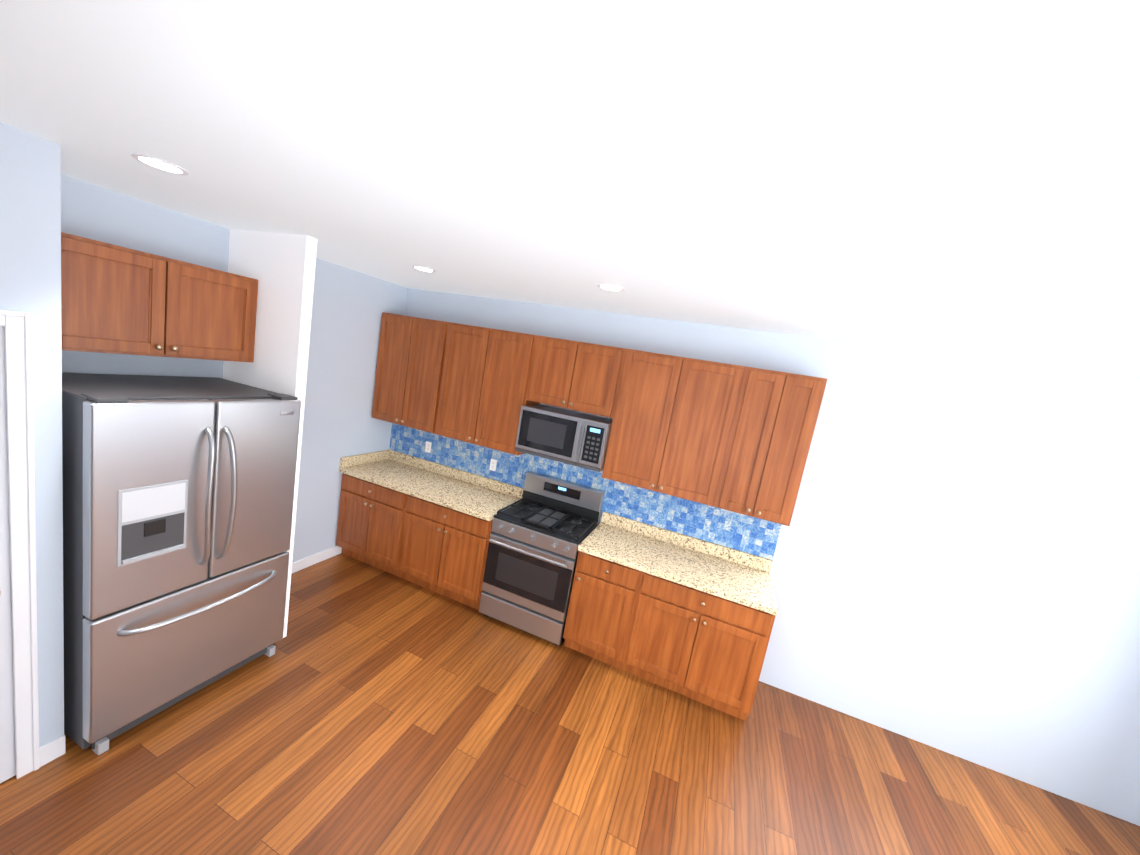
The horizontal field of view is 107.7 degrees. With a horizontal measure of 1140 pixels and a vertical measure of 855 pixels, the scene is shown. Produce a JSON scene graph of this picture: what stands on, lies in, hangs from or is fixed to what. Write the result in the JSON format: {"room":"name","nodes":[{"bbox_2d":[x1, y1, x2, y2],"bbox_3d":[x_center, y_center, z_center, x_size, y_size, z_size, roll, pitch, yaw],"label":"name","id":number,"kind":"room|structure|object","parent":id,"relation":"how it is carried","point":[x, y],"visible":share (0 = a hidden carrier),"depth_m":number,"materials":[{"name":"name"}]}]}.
{"room":"kitchen","nodes":[
{"label":"kitchen","id":0,"kind":"room"},
{"bbox_2d":[0,122,63,746],"bbox_3d":[-2.571,0.217,1.516,0.460,2.740,0.810,13,9,19],"label":"wall","id":1,"kind":"structure","parent":0,"point":[30,230],"depth_m":1.69,"materials":[{"name":"paint"}]},
{"bbox_2d":[0,326,15,782],"bbox_3d":[-2.418,0.611,1.501,0.102,2.011,0.514,13,9,19],"label":"pantry door","id":2,"kind":"structure","parent":1,"relation":"in","point":[7,747],"depth_m":1.75,"materials":[{"name":"grey"}]},
{"bbox_2d":[0,309,39,778],"bbox_3d":[-2.401,0.588,1.494,0.020,2.080,0.622,13,9,19],"label":"door frame","id":3,"kind":"structure","parent":1,"relation":"attached to","point":[17,325],"depth_m":1.73,"materials":[{"name":"paint"}]},
{"bbox_2d":[60,174,407,562],"bbox_3d":[-2.501,-0.004,3.112,0.120,2.740,3.030,13,9,19],"label":"wall","id":4,"kind":"structure","parent":0,"point":[349,306],"depth_m":3.61,"materials":[{"name":"paint"}]},
{"bbox_2d":[61,232,257,362],"bbox_3d":[-2.362,-0.686,2.328,0.361,0.540,0.980,13,9,19],"label":"upper cabinet","id":5,"kind":"object","parent":4,"relation":"attached to","point":[115,299],"visible":0.79,"depth_m":2.23,"materials":[{"name":"brown wood"}]},
{"bbox_2d":[291,546,341,573],"bbox_3d":[-2.496,1.262,3.712,0.014,0.100,1.060,13,9,19],"label":"baseboard","id":6,"kind":"structure","parent":4,"relation":"attached to","point":[298,565],"depth_m":3.93,"materials":[{"name":"paint"}]},
{"bbox_2d":[223,230,317,637],"bbox_3d":[-2.149,0.090,2.879,0.720,2.740,0.070,13,9,19],"label":"wall","id":7,"kind":"structure","parent":0,"point":[280,267],"depth_m":2.69,"materials":[{"name":"paint"}]},
{"bbox_2d":[0,553,1139,854],"bbox_3d":[-2.394,1.744,1.241,11.000,0.100,7.250,13,9,19],"label":"floor","id":8,"kind":"structure","parent":0,"point":[366,709],"depth_m":2.39,"materials":[{"name":"brown wood"}]},
{"bbox_2d":[62,373,300,754],"bbox_3d":[-2.296,0.636,2.400,0.872,1.763,0.920,13,9,19],"label":"fridge","id":9,"kind":"object","parent":8,"relation":"on","point":[178,495],"visible":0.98,"depth_m":2.10,"materials":[{"name":"grey metal"}]},
{"bbox_2d":[336,473,403,575],"bbox_3d":[-1.803,0.910,4.217,0.800,0.876,0.605,13,9,19],"label":"base cabinet","id":10,"kind":"object","parent":8,"relation":"on","point":[368,529],"depth_m":3.93,"materials":[{"name":"brown wood"}]},
{"bbox_2d":[339,450,777,615],"bbox_3d":[-0.311,0.732,3.625,3.865,0.142,0.630,13,9,19],"label":"countertop","id":11,"kind":"structure","parent":10,"relation":"on","point":[734,575],"depth_m":3.46,"materials":[{"name":"stone"}]},
{"bbox_2d":[396,493,492,609],"bbox_3d":[-1.027,1.084,3.938,0.884,0.876,0.605,13,9,19],"label":"base cabinet","id":12,"kind":"object","parent":8,"relation":"on","point":[442,550],"depth_m":3.66,"materials":[{"name":"brown wood"}]},
{"bbox_2d":[479,471,604,645],"bbox_3d":[-0.248,1.101,3.600,0.756,1.200,0.658,13,9,19],"label":"range","id":13,"kind":"object","parent":8,"relation":"on","point":[544,528],"visible":1,"depth_m":3.40,"materials":[{"name":"grey metal"}]},
{"bbox_2d":[563,551,639,668],"bbox_3d":[0.327,1.389,3.450,0.500,0.876,0.605,13,9,19],"label":"base cabinet","id":14,"kind":"object","parent":8,"relation":"on","point":[600,604],"depth_m":3.17,"materials":[{"name":"brown wood"}]},
{"bbox_2d":[620,571,775,720],"bbox_3d":[0.972,1.534,3.218,0.900,0.876,0.605,13,9,19],"label":"base cabinet","id":15,"kind":"object","parent":8,"relation":"on","point":[708,649],"depth_m":2.93,"materials":[{"name":"brown wood"}]},
{"bbox_2d":[0,0,1139,376],"bbox_3d":[0.033,-0.608,0.131,6.770,0.140,7.250,13,9,19],"label":"ceiling","id":16,"kind":"structure","parent":0,"point":[964,174],"depth_m":0.98,"materials":[{"name":"paint"}]},
{"bbox_2d":[131,153,188,174],"bbox_3d":[-1.621,-1.041,1.649,0.164,0.008,0.164,13,9,19],"label":"recessed light","id":17,"kind":"object","parent":16,"relation":"in","point":[159,164],"visible":0.98,"depth_m":1.63,"materials":[{"name":"paint"}]},
{"bbox_2d":[412,265,435,271],"bbox_3d":[-1.050,-1.140,2.991,0.164,0.008,0.164,13,9,19],"label":"recessed light","id":18,"kind":"object","parent":16,"relation":"in","point":[422,268],"visible":0.94,"depth_m":2.97,"materials":[{"name":"paint"}]},
{"bbox_2d":[598,284,623,290],"bbox_3d":[0.248,-0.848,2.523,0.164,0.008,0.164,13,9,19],"label":"recessed light","id":19,"kind":"object","parent":16,"relation":"in","point":[610,287],"visible":0.96,"depth_m":2.50,"materials":[{"name":"paint"}]},
{"bbox_2d":[405,288,1139,825],"bbox_3d":[1.056,0.551,3.500,6.640,2.740,0.120,13,9,19],"label":"wall","id":20,"kind":"structure","parent":0,"point":[955,568],"depth_m":2.85,"materials":[{"name":"paint"}]},
{"bbox_2d":[372,312,439,430],"bbox_3d":[-1.474,-0.536,4.128,0.864,1.050,0.320,13,9,19],"label":"upper cabinet","id":21,"kind":"object","parent":20,"relation":"attached to","point":[407,344],"depth_m":4.01,"materials":[{"name":"brown wood"}]},
{"bbox_2d":[425,441,431,452],"bbox_3d":[-1.482,0.205,4.351,0.070,0.114,0.008,13,9,19],"label":"electrical outlet","id":22,"kind":"object","parent":20,"relation":"attached to","point":[428,447],"visible":1,"depth_m":4.35,"materials":[{"name":"white plastic"}]},
{"bbox_2d":[424,321,539,454],"bbox_3d":[-0.768,-0.377,3.874,0.970,1.050,0.320,13,9,19],"label":"upper cabinet","id":23,"kind":"object","parent":20,"relation":"attached to","point":[478,392],"depth_m":3.73,"materials":[{"name":"brown wood"}]},
{"bbox_2d":[489,459,496,470],"bbox_3d":[-0.755,0.368,4.089,0.070,0.114,0.008,13,9,19],"label":"electrical outlet","id":24,"kind":"object","parent":20,"relation":"attached to","point":[493,463],"visible":1,"depth_m":4.08,"materials":[{"name":"white plastic"}]},
{"bbox_2d":[524,335,627,417],"bbox_3d":[0.079,-0.437,3.549,0.780,0.555,0.320,13,9,19],"label":"upper cabinet","id":25,"kind":"object","parent":20,"relation":"attached to","point":[569,374],"depth_m":3.39,"materials":[{"name":"brown wood"}]},
{"bbox_2d":[515,405,611,471],"bbox_3d":[-0.028,0.072,3.571,0.768,0.390,0.430,13,9,19],"label":"over-the-range microwave","id":26,"kind":"object","parent":25,"relation":"attached to","point":[578,439],"visible":0.98,"depth_m":3.40,"materials":[{"name":"silver metal"}]},
{"bbox_2d":[389,423,781,559],"bbox_3d":[-0.161,0.467,3.883,3.870,0.555,0.012,13,9,19],"label":"backsplash","id":27,"kind":"structure","parent":20,"relation":"attached to","point":[737,531],"depth_m":3.67,"materials":[{"name":"tile"}]},
{"bbox_2d":[602,349,735,503],"bbox_3d":[0.845,-0.014,3.293,0.975,1.050,0.320,13,9,19],"label":"upper cabinet","id":28,"kind":"object","parent":20,"relation":"attached to","point":[665,430],"depth_m":3.17,"materials":[{"name":"brown wood"}]},
{"bbox_2d":[704,365,826,525],"bbox_3d":[1.420,0.115,3.086,0.574,1.050,0.320,13,9,19],"label":"upper cabinet","id":29,"kind":"object","parent":20,"relation":"attached to","point":[733,438],"depth_m":2.94,"materials":[{"name":"brown wood"}]}
]}

